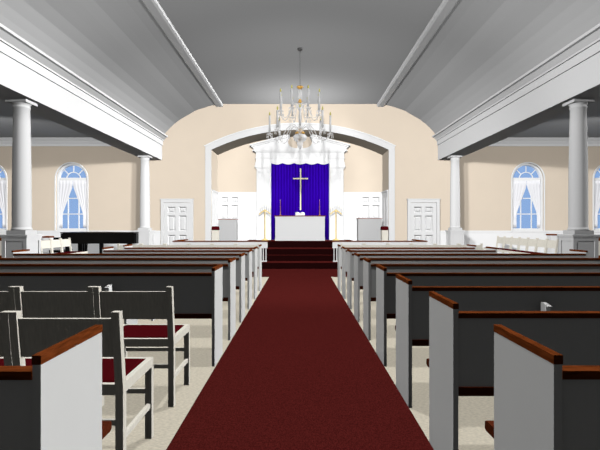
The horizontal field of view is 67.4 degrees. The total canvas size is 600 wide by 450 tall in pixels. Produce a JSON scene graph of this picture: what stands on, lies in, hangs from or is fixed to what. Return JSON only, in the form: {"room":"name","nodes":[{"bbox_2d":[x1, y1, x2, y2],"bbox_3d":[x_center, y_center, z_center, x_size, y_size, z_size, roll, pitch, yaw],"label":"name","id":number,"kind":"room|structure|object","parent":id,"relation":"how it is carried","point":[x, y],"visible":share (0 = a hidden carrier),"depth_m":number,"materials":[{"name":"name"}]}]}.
{"room":"house of worship","nodes":[
{"label":"house of worship","id":0,"kind":"room"},
{"bbox_2d":[0,99,91,137],"bbox_3d":[-8.950,-3.125,5.950,7.300,0.130,19.900,0,0,0],"label":"ceiling","id":1,"kind":"structure","parent":0,"point":[41,127],"depth_m":14.12,"materials":[{"name":"white paint"}]},
{"bbox_2d":[102,269,493,449],"bbox_3d":[0.000,1.408,5.950,25.200,0.104,19.900,0,0,0],"label":"floor","id":2,"kind":"structure","parent":0,"point":[473,411],"depth_m":3.74,"materials":[{"name":"beige carpet"}]},
{"bbox_2d":[0,238,1,257],"bbox_3d":[-8.660,0.835,12.245,1.600,1.050,0.510,0,0,0],"label":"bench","id":3,"kind":"object","parent":2,"relation":"on","point":[0,238],"visible":0.02,"depth_m":12.00,"materials":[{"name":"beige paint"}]},
{"bbox_2d":[0,286,15,311],"bbox_3d":[-2.393,0.907,3.583,0.579,0.905,0.555,0,0,0],"label":"chair","id":4,"kind":"object","parent":2,"relation":"on","point":[7,298],"visible":0.07,"depth_m":3.33,"materials":[{"name":"beige paint"}]},
{"bbox_2d":[0,311,31,365],"bbox_3d":[-1.813,0.907,2.623,0.579,0.905,0.555,0,0,0],"label":"chair","id":5,"kind":"object","parent":2,"relation":"on","point":[5,346],"visible":0.11,"depth_m":2.37,"materials":[{"name":"beige paint"}]},
{"bbox_2d":[0,98,42,257],"bbox_3d":[-5.150,-0.465,8.330,0.500,3.650,0.500,0,0,0],"label":"column","id":6,"kind":"structure","parent":2,"relation":"on","point":[21,236],"depth_m":8.20,"materials":[{"name":"white paint"}]},
{"bbox_2d":[42,236,53,253],"bbox_3d":[-8.740,0.873,15.615,0.260,0.975,0.290,0,0,0],"label":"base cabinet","id":7,"kind":"object","parent":2,"relation":"on","point":[46,250],"visible":0.39,"depth_m":15.48,"materials":[{"name":"white paint"}]},
{"bbox_2d":[14,286,94,317],"bbox_3d":[-1.813,0.907,3.583,0.579,0.905,0.555,0,0,0],"label":"chair","id":8,"kind":"object","parent":2,"relation":"on","point":[31,304],"visible":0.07,"depth_m":3.33,"materials":[{"name":"beige paint"}]},
{"bbox_2d":[0,325,111,449],"bbox_3d":[-2.735,0.886,1.723,3.833,0.947,0.602,0,0,0],"label":"pew","id":9,"kind":"object","parent":2,"relation":"on","point":[55,402],"visible":1,"depth_m":1.53,"materials":[{"name":"white paint"}]},
{"bbox_2d":[49,249,64,253],"bbox_3d":[-7.620,1.070,14.350,0.340,0.580,0.760,0,0,0],"label":"piano bench","id":10,"kind":"object","parent":2,"relation":"on","point":[55,250],"visible":0.13,"depth_m":13.97,"materials":[{"name":"black paint"}]},
{"bbox_2d":[8,311,153,449],"bbox_3d":[-1.233,0.907,2.623,0.579,0.905,0.555,0,0,0],"label":"chair","id":11,"kind":"object","parent":2,"relation":"on","point":[28,336],"visible":0.53,"depth_m":2.38,"materials":[{"name":"beige paint"}]},
{"bbox_2d":[53,232,138,253],"bbox_3d":[-6.265,0.790,14.430,2.510,1.140,1.448,0,0,0],"label":"grand piano","id":12,"kind":"object","parent":2,"relation":"on","point":[82,239],"visible":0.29,"depth_m":13.72,"materials":[{"name":"black paint"}]},
{"bbox_2d":[0,264,222,366],"bbox_3d":[-2.735,0.886,4.582,3.833,0.947,0.680,0,0,0],"label":"pew","id":13,"kind":"object","parent":2,"relation":"on","point":[196,295],"visible":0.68,"depth_m":4.33,"materials":[{"name":"white paint"}]},
{"bbox_2d":[0,257,235,339],"bbox_3d":[-2.735,0.886,5.598,3.833,0.947,0.602,0,0,0],"label":"pew","id":14,"kind":"object","parent":2,"relation":"on","point":[229,270],"visible":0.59,"depth_m":5.31,"materials":[{"name":"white wood"}]},
{"bbox_2d":[0,253,244,322],"bbox_3d":[-2.735,0.886,6.575,3.833,0.947,0.602,0,0,0],"label":"pew","id":15,"kind":"object","parent":2,"relation":"on","point":[240,262],"visible":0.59,"depth_m":6.29,"materials":[{"name":"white wood"}]},
{"bbox_2d":[117,243,140,249],"bbox_3d":[-4.190,0.907,11.303,0.579,0.905,0.555,0,0,0],"label":"chair","id":16,"kind":"object","parent":2,"relation":"on","point":[119,247],"visible":0.06,"depth_m":11.04,"materials":[{"name":"beige paint"}]},
{"bbox_2d":[11,249,251,308],"bbox_3d":[-2.735,0.886,7.553,3.833,0.947,0.602,0,0,0],"label":"pew","id":17,"kind":"object","parent":2,"relation":"on","point":[25,253],"visible":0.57,"depth_m":7.26,"materials":[{"name":"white wood"}]},
{"bbox_2d":[93,286,189,406],"bbox_3d":[-1.233,0.907,3.583,0.579,0.905,0.555,0,0,0],"label":"chair","id":18,"kind":"object","parent":2,"relation":"on","point":[132,304],"visible":0.72,"depth_m":3.36,"materials":[{"name":"beige paint"}]},
{"bbox_2d":[135,155,154,244],"bbox_3d":[-5.150,-0.465,14.950,0.500,3.650,0.500,0,0,0],"label":"column","id":19,"kind":"structure","parent":2,"relation":"on","point":[146,234],"depth_m":14.81,"materials":[{"name":"white paint"}]},
{"bbox_2d":[141,243,164,246],"bbox_3d":[-3.610,0.907,11.303,0.579,0.905,0.555,0,0,0],"label":"chair","id":20,"kind":"object","parent":2,"relation":"on","point":[142,245],"visible":0.06,"depth_m":11.04,"materials":[{"name":"beige paint"}]},
{"bbox_2d":[165,243,188,246],"bbox_3d":[-3.030,0.907,11.303,0.579,0.905,0.555,0,0,0],"label":"chair","id":21,"kind":"object","parent":2,"relation":"on","point":[166,245],"visible":0.06,"depth_m":11.04,"materials":[{"name":"beige paint"}]},
{"bbox_2d":[102,246,257,298],"bbox_3d":[-2.220,0.886,8.530,2.803,0.947,0.602,0,0,0],"label":"pew","id":22,"kind":"object","parent":2,"relation":"on","point":[105,250],"visible":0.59,"depth_m":8.24,"materials":[{"name":"white paint"}]},
{"bbox_2d":[123,244,261,290],"bbox_3d":[-2.220,0.886,9.508,2.803,0.947,0.602,0,0,0],"label":"pew","id":23,"kind":"object","parent":2,"relation":"on","point":[125,247],"visible":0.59,"depth_m":9.22,"materials":[{"name":"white wood"}]},
{"bbox_2d":[188,243,211,246],"bbox_3d":[-2.450,0.907,11.303,0.579,0.905,0.555,0,0,0],"label":"chair","id":24,"kind":"object","parent":2,"relation":"on","point":[189,245],"visible":0.05,"depth_m":11.04,"materials":[{"name":"beige paint"}]},
{"bbox_2d":[212,243,235,246],"bbox_3d":[-1.870,0.907,11.303,0.579,0.905,0.555,0,0,0],"label":"chair","id":25,"kind":"object","parent":2,"relation":"on","point":[213,245],"visible":0.07,"depth_m":11.04,"materials":[{"name":"beige paint"}]},
{"bbox_2d":[236,243,258,279],"bbox_3d":[-1.290,0.907,11.303,0.579,0.905,0.555,0,0,0],"label":"chair","id":26,"kind":"object","parent":2,"relation":"on","point":[237,245],"visible":0.09,"depth_m":11.04,"materials":[{"name":"beige paint"}]},
{"bbox_2d":[166,277,433,449],"bbox_3d":[0.000,1.356,3.935,1.612,0.008,15.670,0,0,0],"label":"carpet","id":27,"kind":"object","parent":2,"relation":"on","point":[299,371],"visible":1,"depth_m":3.72,"materials":[{"name":"red carpet"}]},
{"bbox_2d":[262,247,337,268],"bbox_3d":[0.000,1.068,15.485,8.200,0.576,3.171,0,0,0],"label":"steps","id":28,"kind":"structure","parent":2,"relation":"on","point":[276,257],"depth_m":14.55,"materials":[{"name":"red carpet"}]},
{"bbox_2d":[212,226,219,240],"bbox_3d":[-2.960,0.412,15.780,0.224,0.735,0.300,0,0,0],"label":"stool","id":29,"kind":"object","parent":28,"relation":"on","point":[215,229],"visible":0.66,"depth_m":15.64,"materials":[{"name":"beige paint"}]},
{"bbox_2d":[212,226,219,229],"bbox_3d":[-2.960,0.113,15.780,0.224,0.135,0.300,0,0,0],"label":"cushion","id":30,"kind":"object","parent":29,"relation":"on","point":[213,227],"depth_m":15.63,"materials":[{"name":"red fabric"}]},
{"bbox_2d":[172,239,268,261],"bbox_3d":[-2.525,0.833,15.015,3.050,0.665,1.610,0,0,0],"label":"rail","id":31,"kind":"object","parent":28,"relation":"on","point":[184,241],"visible":0.2,"depth_m":14.25,"materials":[{"name":"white wood"}]},
{"bbox_2d":[218,218,237,240],"bbox_3d":[-2.585,0.265,16.210,0.660,1.030,0.460,0,0,0],"label":"lectern","id":32,"kind":"object","parent":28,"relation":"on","point":[228,231],"visible":0.66,"depth_m":16.00,"materials":[{"name":"grey paint"}]},
{"bbox_2d":[247,240,352,246],"bbox_3d":[0.000,0.670,16.345,3.800,0.220,1.451,0,0,0],"label":"platform","id":33,"kind":"object","parent":28,"relation":"on","point":[272,243],"visible":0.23,"depth_m":15.62,"materials":[{"name":"red carpet"}]},
{"bbox_2d":[259,206,270,239],"bbox_3d":[-1.280,-0.125,16.420,0.396,1.370,0.259,0,0,31],"label":"candelabra","id":34,"kind":"object","parent":33,"relation":"on","point":[264,210],"visible":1,"depth_m":16.41,"materials":[{"name":"gold metal"}]},
{"bbox_2d":[250,134,349,239],"bbox_3d":[0.000,-1.405,16.850,3.720,3.930,0.440,0,0,0],"label":"reredos","id":35,"kind":"object","parent":33,"relation":"on","point":[269,151],"visible":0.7,"depth_m":16.73,"materials":[{"name":"white paint"}]},
{"bbox_2d":[271,163,328,239],"bbox_3d":[0.002,-0.887,16.947,2.175,2.885,0.066,0,0,0],"label":"curtain","id":36,"kind":"object","parent":35,"relation":"hanging from","point":[285,189],"visible":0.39,"depth_m":16.94,"materials":[{"name":"fabric"}]},
{"bbox_2d":[293,168,307,209],"bbox_3d":[0.020,-1.340,16.905,0.570,1.560,0.080,0,0,0],"label":"cross","id":37,"kind":"object","parent":36,"relation":"attached to","point":[300,178],"visible":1,"depth_m":16.86,"materials":[{"name":"gold metal"}]},
{"bbox_2d":[274,215,325,240],"bbox_3d":[0.000,0.110,16.325,1.840,0.900,0.670,0,0,0],"label":"altar","id":38,"kind":"object","parent":33,"relation":"on","point":[287,227],"visible":1,"depth_m":16.03,"materials":[{"name":"white paint"}]},
{"bbox_2d":[330,206,341,239],"bbox_3d":[1.310,-0.125,16.420,0.396,1.370,0.259,0,0,31],"label":"candelabra","id":39,"kind":"object","parent":33,"relation":"on","point":[335,210],"visible":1,"depth_m":16.41,"materials":[{"name":"gold metal"}]},
{"bbox_2d":[356,217,382,240],"bbox_3d":[2.490,0.250,16.210,0.880,1.060,0.460,0,0,0],"label":"lectern","id":40,"kind":"object","parent":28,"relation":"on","point":[368,228],"visible":0.66,"depth_m":16.00,"materials":[{"name":"grey paint"}]},
{"bbox_2d":[331,239,427,261],"bbox_3d":[2.525,0.833,15.015,3.050,0.665,1.610,0,0,0],"label":"rail","id":41,"kind":"object","parent":28,"relation":"on","point":[415,241],"visible":0.17,"depth_m":14.25,"materials":[{"name":"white wood"}]},
{"bbox_2d":[380,226,387,240],"bbox_3d":[2.960,0.412,15.780,0.224,0.735,0.300,0,0,0],"label":"stool","id":42,"kind":"object","parent":28,"relation":"on","point":[384,229],"visible":0.66,"depth_m":15.64,"materials":[{"name":"beige paint"}]},
{"bbox_2d":[380,226,387,229],"bbox_3d":[2.960,0.113,15.780,0.224,0.135,0.300,0,0,0],"label":"cushion","id":43,"kind":"object","parent":42,"relation":"on","point":[382,227],"depth_m":15.63,"materials":[{"name":"red fabric"}]},
{"bbox_2d":[341,243,363,279],"bbox_3d":[1.290,0.907,11.303,0.579,0.905,0.555,0,0,0],"label":"chair","id":44,"kind":"object","parent":2,"relation":"on","point":[362,245],"visible":0.09,"depth_m":11.04,"materials":[{"name":"beige paint"}]},
{"bbox_2d":[364,243,387,246],"bbox_3d":[1.870,0.907,11.303,0.579,0.905,0.555,0,0,0],"label":"chair","id":45,"kind":"object","parent":2,"relation":"on","point":[365,245],"visible":0.07,"depth_m":11.04,"materials":[{"name":"beige paint"}]},
{"bbox_2d":[388,243,411,246],"bbox_3d":[2.450,0.907,11.303,0.579,0.905,0.555,0,0,0],"label":"chair","id":46,"kind":"object","parent":2,"relation":"on","point":[389,245],"visible":0.06,"depth_m":11.04,"materials":[{"name":"beige paint"}]},
{"bbox_2d":[338,244,475,290],"bbox_3d":[2.206,0.886,9.508,2.803,0.947,0.602,0,0,0],"label":"pew","id":47,"kind":"object","parent":2,"relation":"on","point":[469,247],"visible":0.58,"depth_m":9.22,"materials":[{"name":"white wood"}]},
{"bbox_2d":[342,246,496,298],"bbox_3d":[2.206,0.886,8.530,2.803,0.947,0.602,0,0,0],"label":"pew","id":48,"kind":"object","parent":2,"relation":"on","point":[489,250],"visible":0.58,"depth_m":8.24,"materials":[{"name":"white paint"}]},
{"bbox_2d":[411,243,434,246],"bbox_3d":[3.030,0.907,11.303,0.579,0.905,0.555,0,0,0],"label":"chair","id":49,"kind":"object","parent":2,"relation":"on","point":[413,245],"visible":0.06,"depth_m":11.04,"materials":[{"name":"beige paint"}]},
{"bbox_2d":[435,243,458,246],"bbox_3d":[3.610,0.907,11.303,0.579,0.905,0.555,0,0,0],"label":"chair","id":50,"kind":"object","parent":2,"relation":"on","point":[436,245],"visible":0.07,"depth_m":11.04,"materials":[{"name":"beige paint"}]},
{"bbox_2d":[445,155,464,244],"bbox_3d":[5.150,-0.465,14.950,0.500,3.650,0.500,0,0,0],"label":"column","id":51,"kind":"structure","parent":2,"relation":"on","point":[454,234],"depth_m":14.81,"materials":[{"name":"white paint"}]},
{"bbox_2d":[347,249,587,308],"bbox_3d":[2.721,0.886,7.553,3.833,0.947,0.602,0,0,0],"label":"pew","id":52,"kind":"object","parent":2,"relation":"on","point":[574,253],"visible":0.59,"depth_m":7.26,"materials":[{"name":"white wood"}]},
{"bbox_2d":[459,243,482,249],"bbox_3d":[4.190,0.907,11.303,0.579,0.905,0.555,0,0,0],"label":"chair","id":53,"kind":"object","parent":2,"relation":"on","point":[478,247],"visible":0.07,"depth_m":11.04,"materials":[{"name":"beige paint"}]},
{"bbox_2d":[354,253,599,322],"bbox_3d":[2.721,0.886,6.575,3.833,0.947,0.602,0,0,0],"label":"pew","id":54,"kind":"object","parent":2,"relation":"on","point":[358,262],"visible":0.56,"depth_m":6.29,"materials":[{"name":"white wood"}]},
{"bbox_2d":[363,257,599,339],"bbox_3d":[2.721,0.886,5.598,3.833,0.947,0.602,0,0,0],"label":"pew","id":55,"kind":"object","parent":2,"relation":"on","point":[369,270],"visible":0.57,"depth_m":5.31,"materials":[{"name":"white wood"}]},
{"bbox_2d":[376,264,599,366],"bbox_3d":[2.721,0.886,4.620,3.833,0.947,0.602,0,0,0],"label":"pew","id":56,"kind":"object","parent":2,"relation":"on","point":[385,282],"visible":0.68,"depth_m":4.33,"materials":[{"name":"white wood"}]},
{"bbox_2d":[395,274,599,407],"bbox_3d":[2.721,0.886,3.604,3.833,0.947,0.680,0,0,0],"label":"pew","id":57,"kind":"object","parent":2,"relation":"on","point":[412,302],"visible":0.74,"depth_m":3.35,"materials":[{"name":"white paint"}]},
{"bbox_2d":[426,291,599,449],"bbox_3d":[2.721,0.886,2.666,3.833,0.947,0.602,0,0,0],"label":"pew","id":58,"kind":"object","parent":2,"relation":"on","point":[460,362],"visible":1,"depth_m":2.37,"materials":[{"name":"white wood"}]},
{"bbox_2d":[485,324,599,449],"bbox_3d":[2.721,0.886,1.728,3.833,0.947,0.602,0,0,0],"label":"pew","id":59,"kind":"object","parent":2,"relation":"on","point":[541,402],"visible":1,"depth_m":1.51,"materials":[{"name":"white paint"}]},
{"bbox_2d":[546,234,556,253],"bbox_3d":[8.740,0.835,15.615,0.260,1.050,0.290,0,0,0],"label":"base cabinet","id":60,"kind":"object","parent":2,"relation":"on","point":[549,236],"visible":0.41,"depth_m":15.49,"materials":[{"name":"white paint"}]},
{"bbox_2d":[557,98,599,257],"bbox_3d":[5.150,-0.465,8.330,0.500,3.650,0.500,0,0,0],"label":"column","id":61,"kind":"structure","parent":2,"relation":"on","point":[578,236],"depth_m":8.20,"materials":[{"name":"white paint"}]},
{"bbox_2d":[598,238,599,257],"bbox_3d":[8.660,0.835,12.245,1.600,1.050,0.510,0,0,0],"label":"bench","id":62,"kind":"object","parent":2,"relation":"on","point":[598,238],"visible":0.02,"depth_m":12.00,"materials":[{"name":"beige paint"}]},
{"bbox_3d":[6.500,1.315,13.250,1.200,0.090,4.100,0,0,0],"label":"platform","id":63,"kind":"object","parent":2,"relation":"on","visible":0},
{"bbox_2d":[483,236,503,253],"bbox_3d":[6.407,0.818,14.900,0.555,0.905,0.501,0,0,0],"label":"chair","id":64,"kind":"object","parent":63,"relation":"on","point":[499,239],"visible":0.16,"depth_m":14.96,"materials":[{"name":"beige paint"}]},
{"bbox_2d":[497,236,510,248],"bbox_3d":[6.407,0.818,14.395,0.555,0.905,0.501,0,0,0],"label":"chair","id":65,"kind":"object","parent":63,"relation":"on","point":[506,240],"visible":0.17,"depth_m":14.44,"materials":[{"name":"beige paint"}]},
{"bbox_2d":[497,237,518,251],"bbox_3d":[6.407,0.818,13.890,0.555,0.905,0.501,0,0,0],"label":"chair","id":66,"kind":"object","parent":63,"relation":"on","point":[514,241],"visible":0.29,"depth_m":13.86,"materials":[{"name":"beige paint"}]},
{"bbox_2d":[502,237,528,253],"bbox_3d":[6.407,0.818,13.385,0.555,0.905,0.501,0,0,0],"label":"chair","id":67,"kind":"object","parent":63,"relation":"on","point":[522,241],"visible":0.43,"depth_m":13.39,"materials":[{"name":"beige paint"}]},
{"bbox_2d":[510,238,536,253],"bbox_3d":[6.407,0.818,12.880,0.555,0.905,0.501,0,0,0],"label":"chair","id":68,"kind":"object","parent":63,"relation":"on","point":[530,242],"visible":0.42,"depth_m":12.87,"materials":[{"name":"beige paint"}]},
{"bbox_2d":[519,238,545,253],"bbox_3d":[6.407,0.818,12.375,0.555,0.905,0.501,0,0,0],"label":"chair","id":69,"kind":"object","parent":63,"relation":"on","point":[539,243],"visible":0.32,"depth_m":12.39,"materials":[{"name":"beige paint"}]},
{"bbox_2d":[528,239,558,253],"bbox_3d":[6.407,0.818,11.870,0.555,0.905,0.501,0,0,0],"label":"chair","id":70,"kind":"object","parent":63,"relation":"on","point":[549,243],"visible":0.22,"depth_m":11.90,"materials":[{"name":"beige paint"}]},
{"bbox_3d":[-6.500,1.315,12.225,1.200,0.090,2.050,0,0,0],"label":"platform","id":71,"kind":"object","parent":2,"relation":"on","visible":0},
{"bbox_2d":[41,239,67,253],"bbox_3d":[-6.407,0.818,11.750,0.555,0.905,0.501,0,0,0],"label":"chair","id":72,"kind":"object","parent":71,"relation":"on","point":[45,243],"visible":0.17,"depth_m":11.84,"materials":[{"name":"beige paint"}]},
{"bbox_2d":[51,238,78,253],"bbox_3d":[-6.407,0.818,12.255,0.555,0.905,0.501,0,0,0],"label":"chair","id":73,"kind":"object","parent":71,"relation":"on","point":[55,243],"visible":0.3,"depth_m":12.34,"materials":[{"name":"beige paint"}]},
{"bbox_2d":[61,238,87,253],"bbox_3d":[-6.407,0.818,12.760,0.555,0.905,0.501,0,0,0],"label":"chair","id":74,"kind":"object","parent":71,"relation":"on","point":[65,242],"visible":0.39,"depth_m":12.80,"materials":[{"name":"beige paint"}]},
{"bbox_2d":[0,0,599,133],"bbox_3d":[0.000,-3.757,5.950,9.800,1.335,19.900,0,0,0],"label":"ceiling","id":75,"kind":"structure","parent":0,"point":[247,51],"depth_m":10.10,"materials":[{"name":"white paint"}]},
{"bbox_2d":[141,0,222,106],"bbox_3d":[-2.845,-4.235,5.950,0.250,0.130,19.900,0,0,0],"label":"trim","id":76,"kind":"structure","parent":75,"relation":"attached to","point":[153,6],"depth_m":10.49,"materials":[{"name":"white paint"}]},
{"bbox_2d":[267,47,333,148],"bbox_3d":[0.000,-3.062,10.900,1.517,2.425,1.518,0,0,22],"label":"chandelier","id":77,"kind":"object","parent":75,"relation":"hanging from","point":[299,137],"visible":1,"depth_m":10.81,"materials":[{"name":"glass"}]},
{"bbox_2d":[269,115,270,131],"bbox_3d":[-0.735,-2.450,10.900,0.046,0.400,0.044,0,0,0],"label":"candle","id":78,"kind":"object","parent":77,"relation":"on","point":[269,115],"depth_m":10.88,"materials":[{"name":"grey wax"}]},
{"bbox_2d":[276,110,277,126],"bbox_3d":[-0.520,-2.450,10.380,0.046,0.400,0.044,0,0,0],"label":"candle","id":79,"kind":"object","parent":77,"relation":"on","point":[276,110],"depth_m":10.37,"materials":[{"name":"grey wax"}]},
{"bbox_2d":[280,92,281,108],"bbox_3d":[-0.462,-2.960,10.709,0.046,0.400,0.044,0,0,0],"label":"candle","id":80,"kind":"object","parent":77,"relation":"on","point":[280,92],"depth_m":10.70,"materials":[{"name":"grey wax"}]},
{"bbox_2d":[291,88,292,105],"bbox_3d":[-0.191,-2.960,10.438,0.046,0.400,0.044,0,0,0],"label":"candle","id":81,"kind":"object","parent":77,"relation":"on","point":[291,88],"depth_m":10.42,"materials":[{"name":"grey wax"}]},
{"bbox_2d":[299,107,300,124],"bbox_3d":[0.000,-2.450,10.165,0.046,0.400,0.044,0,0,0],"label":"candle","id":82,"kind":"object","parent":77,"relation":"on","point":[299,107],"depth_m":10.15,"materials":[{"name":"grey wax"}]},
{"bbox_2d":[307,88,308,105],"bbox_3d":[0.191,-2.960,10.438,0.046,0.400,0.044,0,0,0],"label":"candle","id":83,"kind":"object","parent":77,"relation":"on","point":[308,88],"depth_m":10.42,"materials":[{"name":"grey wax"}]},
{"bbox_2d":[318,92,319,108],"bbox_3d":[0.462,-2.960,10.709,0.046,0.400,0.044,0,0,0],"label":"candle","id":84,"kind":"object","parent":77,"relation":"on","point":[318,92],"depth_m":10.70,"materials":[{"name":"grey wax"}]},
{"bbox_2d":[322,110,323,126],"bbox_3d":[0.520,-2.450,10.380,0.046,0.400,0.044,0,0,0],"label":"candle","id":85,"kind":"object","parent":77,"relation":"on","point":[322,110],"depth_m":10.37,"materials":[{"name":"grey wax"}]},
{"bbox_2d":[329,115,330,131],"bbox_3d":[0.735,-2.450,10.900,0.046,0.400,0.044,0,0,0],"label":"candle","id":86,"kind":"object","parent":77,"relation":"on","point":[330,115],"depth_m":10.88,"materials":[{"name":"grey wax"}]},
{"bbox_2d":[0,104,599,244],"bbox_3d":[0.000,-1.458,16.010,25.200,5.635,0.220,0,0,0],"label":"wall","id":87,"kind":"structure","parent":0,"point":[113,172],"depth_m":15.90,"materials":[{"name":"beige paint"}]},
{"bbox_2d":[0,165,6,231],"bbox_3d":[-10.930,-0.990,15.965,1.220,2.470,0.270,0,0,0],"label":"window","id":88,"kind":"structure","parent":87,"relation":"in","point":[1,167],"depth_m":15.87,"materials":[{"name":"white paint"}]},
{"bbox_2d":[0,180,5,227],"bbox_3d":[-10.686,-0.740,15.979,0.482,1.680,0.013,0,0,0],"label":"curtain","id":89,"kind":"object","parent":88,"relation":"hanging from","point":[2,183],"visible":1,"depth_m":15.98,"materials":[{"name":"white fabric"}]},
{"bbox_2d":[0,138,110,145],"bbox_3d":[-9.025,-2.920,15.820,7.150,0.280,0.160,0,0,0],"label":"trim","id":90,"kind":"structure","parent":87,"relation":"attached to","point":[3,141],"depth_m":15.84,"materials":[{"name":"white paint"}]},
{"bbox_2d":[53,162,88,231],"bbox_3d":[-8.065,-0.990,15.965,1.220,2.470,0.270,0,0,0],"label":"window","id":91,"kind":"structure","parent":87,"relation":"in","point":[73,164],"depth_m":15.96,"materials":[{"name":"white paint"}]},
{"bbox_2d":[59,180,72,227],"bbox_3d":[-8.309,-0.740,15.979,0.482,1.680,0.013,0,0,0],"label":"curtain","id":92,"kind":"object","parent":91,"relation":"hanging from","point":[65,187],"visible":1,"depth_m":15.98,"materials":[{"name":"white fabric"}]},
{"bbox_2d":[73,180,85,227],"bbox_3d":[-7.821,-0.740,15.979,0.482,1.680,0.013,0,0,0],"label":"curtain","id":93,"kind":"object","parent":91,"relation":"hanging from","point":[79,186],"visible":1,"depth_m":15.98,"materials":[{"name":"white fabric"}]},
{"bbox_2d":[0,231,159,253],"bbox_3d":[-8.765,0.777,15.877,7.670,1.165,0.045,0,0,0],"label":"trim","id":94,"kind":"structure","parent":87,"relation":"attached to","point":[92,248],"depth_m":15.88,"materials":[{"name":"white paint"}]},
{"bbox_2d":[0,23,167,159],"bbox_3d":[-5.058,-2.765,5.950,0.785,0.950,19.900,0,0,0],"label":"beam","id":95,"kind":"structure","parent":87,"relation":"attached to","point":[62,97],"depth_m":9.47,"materials":[{"name":"white paint"}]},
{"bbox_2d":[160,199,193,244],"bbox_3d":[-4.325,0.217,15.835,1.160,2.285,0.129,0,0,0],"label":"door","id":96,"kind":"structure","parent":87,"relation":"in","point":[176,214],"depth_m":15.82,"materials":[{"name":"white paint"}]},
{"bbox_2d":[205,124,394,240],"bbox_3d":[0.000,-1.105,15.875,6.680,4.930,0.050,0,0,0],"label":"trim","id":97,"kind":"structure","parent":87,"relation":"attached to","point":[208,148],"depth_m":15.85,"materials":[{"name":"white paint"}]},
{"bbox_2d":[204,123,395,145],"bbox_3d":[0.000,-3.188,15.863,6.770,0.835,0.075,0,0,0],"label":"trim","id":98,"kind":"structure","parent":87,"relation":"attached to","point":[280,123],"depth_m":15.83,"materials":[{"name":"white paint"}]},
{"bbox_2d":[377,0,458,106],"bbox_3d":[2.845,-4.235,5.950,0.250,0.130,19.900,0,0,0],"label":"trim","id":99,"kind":"structure","parent":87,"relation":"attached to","point":[446,6],"depth_m":10.49,"materials":[{"name":"white paint"}]},
{"bbox_2d":[407,199,440,244],"bbox_3d":[4.345,0.217,15.835,1.160,2.285,0.129,0,0,0],"label":"door","id":100,"kind":"structure","parent":87,"relation":"in","point":[423,215],"depth_m":15.82,"materials":[{"name":"white paint"}]},
{"bbox_2d":[432,23,599,159],"bbox_3d":[5.058,-2.765,5.950,0.785,0.950,19.900,0,0,0],"label":"beam","id":101,"kind":"structure","parent":87,"relation":"attached to","point":[537,97],"depth_m":9.51,"materials":[{"name":"white paint"}]},
{"bbox_2d":[440,231,599,253],"bbox_3d":[8.765,0.777,15.877,7.670,1.165,0.045,0,0,0],"label":"trim","id":102,"kind":"structure","parent":87,"relation":"attached to","point":[487,238],"depth_m":15.88,"materials":[{"name":"white paint"}]},
{"bbox_2d":[511,162,545,231],"bbox_3d":[8.050,-0.990,15.965,1.220,2.470,0.270,0,0,0],"label":"window","id":103,"kind":"structure","parent":87,"relation":"in","point":[525,164],"depth_m":15.96,"materials":[{"name":"white paint"}]},
{"bbox_2d":[513,180,526,227],"bbox_3d":[7.806,-0.740,15.979,0.482,1.680,0.013,0,0,0],"label":"curtain","id":104,"kind":"object","parent":103,"relation":"hanging from","point":[519,187],"visible":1,"depth_m":15.98,"materials":[{"name":"white fabric"}]},
{"bbox_2d":[527,180,539,227],"bbox_3d":[8.294,-0.740,15.979,0.482,1.680,0.013,0,0,0],"label":"curtain","id":105,"kind":"object","parent":103,"relation":"hanging from","point":[533,187],"visible":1,"depth_m":15.98,"materials":[{"name":"white fabric"}]},
{"bbox_2d":[489,138,599,145],"bbox_3d":[9.025,-2.920,15.820,7.150,0.280,0.160,0,0,0],"label":"trim","id":106,"kind":"structure","parent":87,"relation":"attached to","point":[508,141],"depth_m":15.84,"materials":[{"name":"white paint"}]},
{"bbox_2d":[593,165,599,231],"bbox_3d":[10.930,-0.990,15.965,1.220,2.470,0.270,0,0,0],"label":"window","id":107,"kind":"structure","parent":87,"relation":"in","point":[598,167],"depth_m":15.87,"materials":[{"name":"white paint"}]},
{"bbox_2d":[594,180,599,227],"bbox_3d":[10.686,-0.740,15.979,0.482,1.680,0.013,0,0,0],"label":"curtain","id":108,"kind":"object","parent":107,"relation":"hanging from","point":[596,183],"visible":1,"depth_m":15.98,"materials":[{"name":"white fabric"}]},
{"bbox_2d":[213,131,386,191],"bbox_3d":[0.000,-1.080,16.685,6.600,4.880,1.130,0,0,0],"label":"wall","id":109,"kind":"structure","parent":0,"point":[234,170],"depth_m":17.10,"materials":[{"name":"beige paint"}]},
{"bbox_2d":[218,193,240,240],"bbox_3d":[-2.660,-0.215,17.029,0.880,1.970,0.077,0,0,0],"label":"door","id":110,"kind":"structure","parent":109,"relation":"in","point":[229,204],"depth_m":16.99,"materials":[{"name":"white paint"}]},
{"bbox_2d":[212,190,387,240],"bbox_3d":[0.000,-0.235,16.525,6.260,2.030,1.150,0,0,0],"label":"trim","id":111,"kind":"structure","parent":109,"relation":"attached to","point":[248,199],"depth_m":17.07,"materials":[{"name":"white paint"}]},
{"bbox_2d":[359,193,381,217],"bbox_3d":[2.680,-0.215,17.029,0.880,1.970,0.077,0,0,0],"label":"door","id":112,"kind":"structure","parent":109,"relation":"in","point":[370,204],"depth_m":16.99,"materials":[{"name":"white paint"}]},
{"bbox_2d":[508,99,599,137],"bbox_3d":[8.950,-3.125,5.950,7.300,0.130,19.900,0,0,0],"label":"ceiling","id":113,"kind":"structure","parent":0,"point":[558,127],"depth_m":14.12,"materials":[{"name":"white paint"}]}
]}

